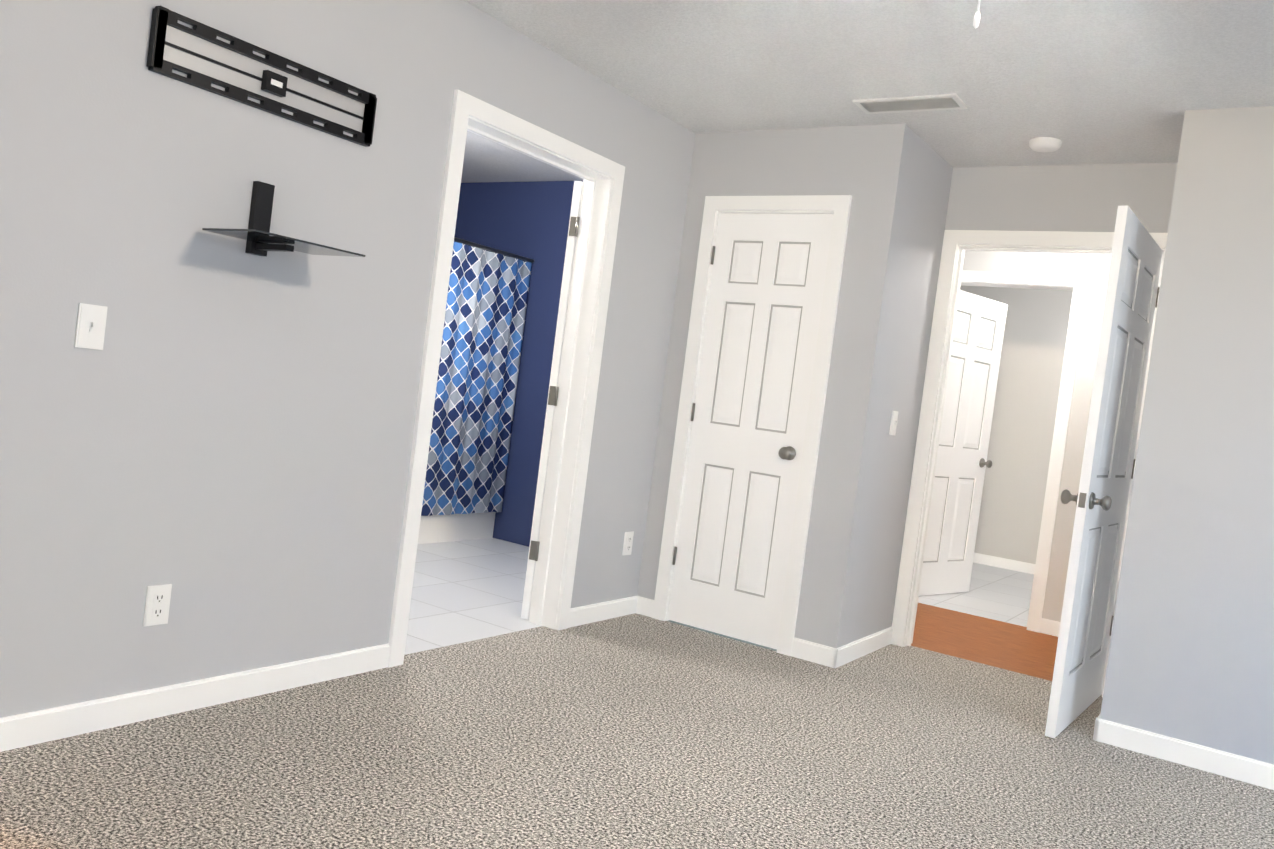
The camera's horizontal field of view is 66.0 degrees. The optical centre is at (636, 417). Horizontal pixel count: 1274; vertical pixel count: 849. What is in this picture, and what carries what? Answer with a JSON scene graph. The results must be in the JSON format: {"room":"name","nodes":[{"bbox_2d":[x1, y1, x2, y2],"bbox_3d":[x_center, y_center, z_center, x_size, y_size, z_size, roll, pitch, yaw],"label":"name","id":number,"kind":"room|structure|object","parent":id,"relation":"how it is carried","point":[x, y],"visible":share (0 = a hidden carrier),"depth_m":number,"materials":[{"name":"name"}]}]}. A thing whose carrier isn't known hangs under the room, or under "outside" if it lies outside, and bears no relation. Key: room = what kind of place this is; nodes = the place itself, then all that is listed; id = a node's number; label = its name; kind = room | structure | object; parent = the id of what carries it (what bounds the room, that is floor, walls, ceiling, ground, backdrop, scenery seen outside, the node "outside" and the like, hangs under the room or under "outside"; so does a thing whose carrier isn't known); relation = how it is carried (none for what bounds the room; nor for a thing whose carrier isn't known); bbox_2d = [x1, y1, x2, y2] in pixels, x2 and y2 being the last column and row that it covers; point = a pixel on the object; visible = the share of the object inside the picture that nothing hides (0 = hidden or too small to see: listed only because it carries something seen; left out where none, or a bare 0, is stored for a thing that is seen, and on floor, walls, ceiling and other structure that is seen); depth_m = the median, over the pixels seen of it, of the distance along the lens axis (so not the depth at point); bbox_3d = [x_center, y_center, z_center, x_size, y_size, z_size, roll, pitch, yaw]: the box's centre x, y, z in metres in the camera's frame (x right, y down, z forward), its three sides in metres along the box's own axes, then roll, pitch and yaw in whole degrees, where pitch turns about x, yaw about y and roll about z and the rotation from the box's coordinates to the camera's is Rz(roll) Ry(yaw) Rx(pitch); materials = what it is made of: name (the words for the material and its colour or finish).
{"room":"empty bedroom","nodes":[
{"label":"empty bedroom","id":0,"kind":"room"},
{"bbox_2d":[0,0,695,717],"bbox_3d":[-1.070,-0.322,3.253,0.140,2.440,5.940,8,2,33],"label":"wall","id":1,"kind":"structure","parent":0,"point":[216,432],"depth_m":2.97,"materials":[{"name":"grey paint"}]},
{"bbox_2d":[74,303,107,349],"bbox_3d":[-1.433,-0.238,2.583,0.020,0.116,0.072,8,2,33],"label":"light switch","id":2,"kind":"object","parent":1,"relation":"attached to","point":[90,327],"visible":1,"depth_m":2.58,"materials":[{"name":"white plastic"}]},
{"bbox_2d":[143,584,171,626],"bbox_3d":[-1.384,0.543,2.834,0.010,0.116,0.072,8,2,33],"label":"electrical outlet","id":3,"kind":"object","parent":1,"relation":"attached to","point":[157,604],"visible":1,"depth_m":2.83,"materials":[{"name":"white plastic"}]},
{"bbox_2d":[0,643,389,751],"bbox_3d":[-1.325,0.840,2.985,0.013,0.086,1.490,8,2,33],"label":"baseboard","id":4,"kind":"structure","parent":1,"relation":"attached to","point":[38,727],"depth_m":2.91,"materials":[{"name":"white wood"}]},
{"bbox_2d":[146,6,376,146],"bbox_3d":[-1.085,-0.998,2.935,0.026,0.170,0.758,8,2,33],"label":"bracket","id":5,"kind":"object","parent":1,"relation":"attached to","point":[200,55],"visible":1,"depth_m":2.89,"materials":[{"name":"black metal"}]},
{"bbox_2d":[202,181,365,256],"bbox_3d":[-1.030,-0.581,2.881,0.275,0.215,0.380,8,2,33],"label":"shelf","id":6,"kind":"object","parent":1,"relation":"attached to","point":[259,237],"depth_m":2.92,"materials":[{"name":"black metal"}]},
{"bbox_2d":[388,89,624,667],"bbox_3d":[-0.554,-0.118,4.071,0.176,2.120,1.080,8,2,33],"label":"door frame","id":7,"kind":"structure","parent":1,"relation":"attached to","point":[602,177],"depth_m":4.41,"materials":[{"name":"white wood"}]},
{"bbox_2d":[521,181,582,619],"bbox_3d":[-0.267,-0.070,4.964,0.342,2.030,0.904,8,2,33],"label":"bathroom door","id":8,"kind":"structure","parent":1,"relation":"in","point":[552,394],"depth_m":4.51,"materials":[{"name":"white wood"}]},
{"bbox_2d":[568,596,647,627],"bbox_3d":[-0.153,0.939,4.747,0.030,0.086,0.585,8,2,33],"label":"baseboard","id":9,"kind":"structure","parent":1,"relation":"attached to","point":[581,615],"depth_m":4.76,"materials":[{"name":"white wood"}]},
{"bbox_2d":[622,531,633,554],"bbox_3d":[-0.042,0.625,4.862,0.010,0.116,0.072,8,2,33],"label":"electrical outlet","id":10,"kind":"object","parent":1,"relation":"attached to","point":[628,543],"visible":1,"depth_m":4.85,"materials":[{"name":"white plastic"}]},
{"bbox_2d":[404,538,540,654],"bbox_3d":[-1.470,0.856,5.131,2.450,0.100,3.160,8,2,33],"label":"floor","id":11,"kind":"structure","parent":0,"point":[466,591],"depth_m":4.96,"materials":[{"name":"white tile"}]},
{"bbox_2d":[418,512,495,543],"bbox_3d":[-1.681,0.496,6.260,0.748,0.500,1.518,8,2,33],"label":"bathtub","id":12,"kind":"object","parent":11,"relation":"on","point":[449,528],"visible":0.19,"depth_m":6.38,"materials":[{"name":"white ceramic"}]},
{"bbox_2d":[454,181,582,546],"bbox_3d":[-0.439,-0.332,6.483,2.380,2.440,0.120,8,2,33],"label":"wall","id":13,"kind":"structure","parent":0,"point":[530,219],"depth_m":6.61,"materials":[{"name":"blue paint"}]},
{"bbox_2d":[454,237,533,262],"bbox_3d":[-1.569,-1.127,5.307,0.024,0.024,3.153,8,2,33],"label":"curtain rod","id":14,"kind":"object","parent":13,"relation":"attached to","point":[492,249],"visible":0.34,"depth_m":6.28,"materials":[{"name":"grey metal"}]},
{"bbox_2d":[421,242,531,515],"bbox_3d":[-1.229,-0.234,6.009,0.028,1.695,1.490,8,2,33],"label":"shower curtain","id":15,"kind":"object","parent":14,"relation":"hanging from","point":[478,371],"visible":0.44,"depth_m":6.31,"materials":[{"name":"blue fabric"}]},
{"bbox_2d":[0,613,1273,848],"bbox_3d":[-0.514,1.040,2.848,7.050,0.100,5.760,8,2,33],"label":"floor carpet","id":16,"kind":"object","parent":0,"point":[634,731],"visible":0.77,"depth_m":3.00,"materials":[{"name":"beige carpet"}]},
{"bbox_2d":[461,0,1273,182],"bbox_3d":[0.844,-1.393,4.358,7.290,0.100,9.790,8,2,33],"label":"ceiling","id":17,"kind":"structure","parent":0,"point":[1086,82],"depth_m":3.64,"materials":[{"name":"white paint"}]},
{"bbox_2d":[853,94,967,113],"bbox_3d":[1.126,-1.293,4.059,0.430,0.011,0.170,8,2,33],"label":"ceiling vent","id":18,"kind":"object","parent":17,"relation":"in","point":[915,103],"visible":1,"depth_m":4.04,"materials":[{"name":"white metal"}]},
{"bbox_2d":[973,0,980,28],"bbox_3d":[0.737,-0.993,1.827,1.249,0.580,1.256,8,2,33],"label":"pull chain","id":19,"kind":"object","parent":17,"relation":"hanging from","point":[976,20],"visible":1,"depth_m":1.80,"materials":[{"name":"white"}]},
{"bbox_2d":[1029,137,1061,151],"bbox_3d":[1.806,-1.203,4.343,0.136,0.036,0.136,8,2,33],"label":"smoke detector","id":20,"kind":"object","parent":17,"relation":"attached to","point":[1044,144],"visible":1,"depth_m":4.30,"materials":[{"name":"white plastic"}]},
{"bbox_2d":[846,132,952,643],"bbox_3d":[1.224,-0.076,4.767,0.120,2.440,0.630,8,2,33],"label":"wall","id":21,"kind":"structure","parent":0,"point":[904,368],"depth_m":4.71,"materials":[{"name":"grey paint"}]},
{"bbox_2d":[828,626,892,667],"bbox_3d":[1.095,1.097,4.707,0.013,0.086,0.763,8,2,33],"label":"baseboard","id":22,"kind":"structure","parent":21,"relation":"attached to","point":[837,657],"depth_m":4.62,"materials":[{"name":"white wood"}]},
{"bbox_2d":[889,411,897,434],"bbox_3d":[1.228,0.028,4.668,0.020,0.116,0.072,8,2,33],"label":"light switch","id":23,"kind":"object","parent":21,"relation":"attached to","point":[894,422],"visible":0.96,"depth_m":4.66,"materials":[{"name":"white plastic"}]},
{"bbox_2d":[637,106,1273,763],"bbox_3d":[2.000,0.049,3.798,4.420,2.440,0.120,8,2,33],"label":"wall","id":24,"kind":"structure","parent":0,"point":[1191,656],"depth_m":3.71,"materials":[{"name":"paint"}]},
{"bbox_2d":[668,214,833,648],"bbox_3d":[0.535,0.038,4.717,0.613,2.030,0.179,8,2,33],"label":"closet door","id":25,"kind":"structure","parent":24,"relation":"in","point":[750,405],"depth_m":4.70,"materials":[{"name":"white wood"}]},
{"bbox_2d":[652,195,851,655],"bbox_3d":[0.559,0.003,4.740,0.760,2.120,0.138,8,2,33],"label":"door frame","id":26,"kind":"structure","parent":24,"relation":"attached to","point":[838,206],"depth_m":4.59,"materials":[{"name":"white wood"}]},
{"bbox_2d":[1093,713,1273,789],"bbox_3d":[2.642,1.332,3.225,2.103,0.086,0.013,8,2,33],"label":"baseboard","id":27,"kind":"structure","parent":24,"relation":"attached to","point":[1230,765],"depth_m":3.63,"materials":[{"name":"white wood"}]},
{"bbox_2d":[918,563,1033,626],"bbox_3d":[3.057,1.375,6.955,4.200,0.100,2.530,8,2,33],"label":"floor","id":28,"kind":"structure","parent":0,"point":[999,594],"depth_m":6.79,"materials":[{"name":"white tile"}]},
{"bbox_2d":[911,603,1057,680],"bbox_3d":[2.015,1.287,5.375,4.200,0.100,1.260,8,2,33],"label":"floor","id":29,"kind":"structure","parent":0,"point":[1003,645],"depth_m":5.36,"materials":[{"name":"brown wood"}]},
{"bbox_2d":[960,285,1072,563],"bbox_3d":[3.944,0.176,8.025,4.440,2.440,0.120,8,2,33],"label":"wall","id":30,"kind":"structure","parent":0,"point":[1024,414],"depth_m":8.39,"materials":[{"name":"white paint"}]},
{"bbox_2d":[973,553,1034,573],"bbox_3d":[3.760,1.340,8.002,4.200,0.086,0.013,8,2,33],"label":"baseboard","id":31,"kind":"structure","parent":30,"relation":"attached to","point":[1025,567],"depth_m":8.40,"materials":[{"name":"white wood"}]},
{"bbox_2d":[963,250,1110,621],"bbox_3d":[2.514,0.056,5.857,4.200,2.440,0.120,8,2,33],"label":"wall","id":32,"kind":"structure","parent":0,"point":[1094,267],"depth_m":5.75,"materials":[{"name":"white paint"}]},
{"bbox_2d":[919,290,1007,595],"bbox_3d":[2.176,0.191,6.616,0.299,2.030,0.790,8,2,33],"label":"hall door","id":33,"kind":"structure","parent":32,"relation":"in","point":[962,464],"depth_m":6.66,"materials":[{"name":"white wood"}]},
{"bbox_2d":[960,270,1088,632],"bbox_3d":[2.151,0.166,6.090,0.960,2.120,0.156,8,2,33],"label":"door frame","id":34,"kind":"structure","parent":32,"relation":"attached to","point":[1077,284],"depth_m":5.79,"materials":[{"name":"white wood"}]},
{"bbox_2d":[1039,618,1059,636],"bbox_3d":[3.225,1.349,5.237,2.035,0.086,0.013,8,2,33],"label":"baseboard","id":35,"kind":"structure","parent":32,"relation":"attached to","point":[1050,627],"depth_m":5.76,"materials":[{"name":"white wood"}]},
{"bbox_2d":[945,163,1176,232],"bbox_3d":[1.533,-0.043,5.011,2.290,2.440,0.120,8,2,33],"label":"wall","id":36,"kind":"structure","parent":0,"point":[1084,198],"depth_m":4.68,"materials":[{"name":"grey paint"}]},
{"bbox_2d":[891,230,1167,697],"bbox_3d":[1.906,0.172,4.753,1.070,2.120,0.156,8,2,33],"label":"door frame","id":37,"kind":"structure","parent":36,"relation":"attached to","point":[956,244],"depth_m":4.95,"materials":[{"name":"white wood"}]},
{"bbox_2d":[1045,206,1162,737],"bbox_3d":[1.953,0.233,4.093,0.179,2.030,0.922,8,2,33],"label":"entry door","id":38,"kind":"structure","parent":36,"relation":"in","point":[1100,498],"depth_m":3.93,"materials":[{"name":"white wood"}]}
]}

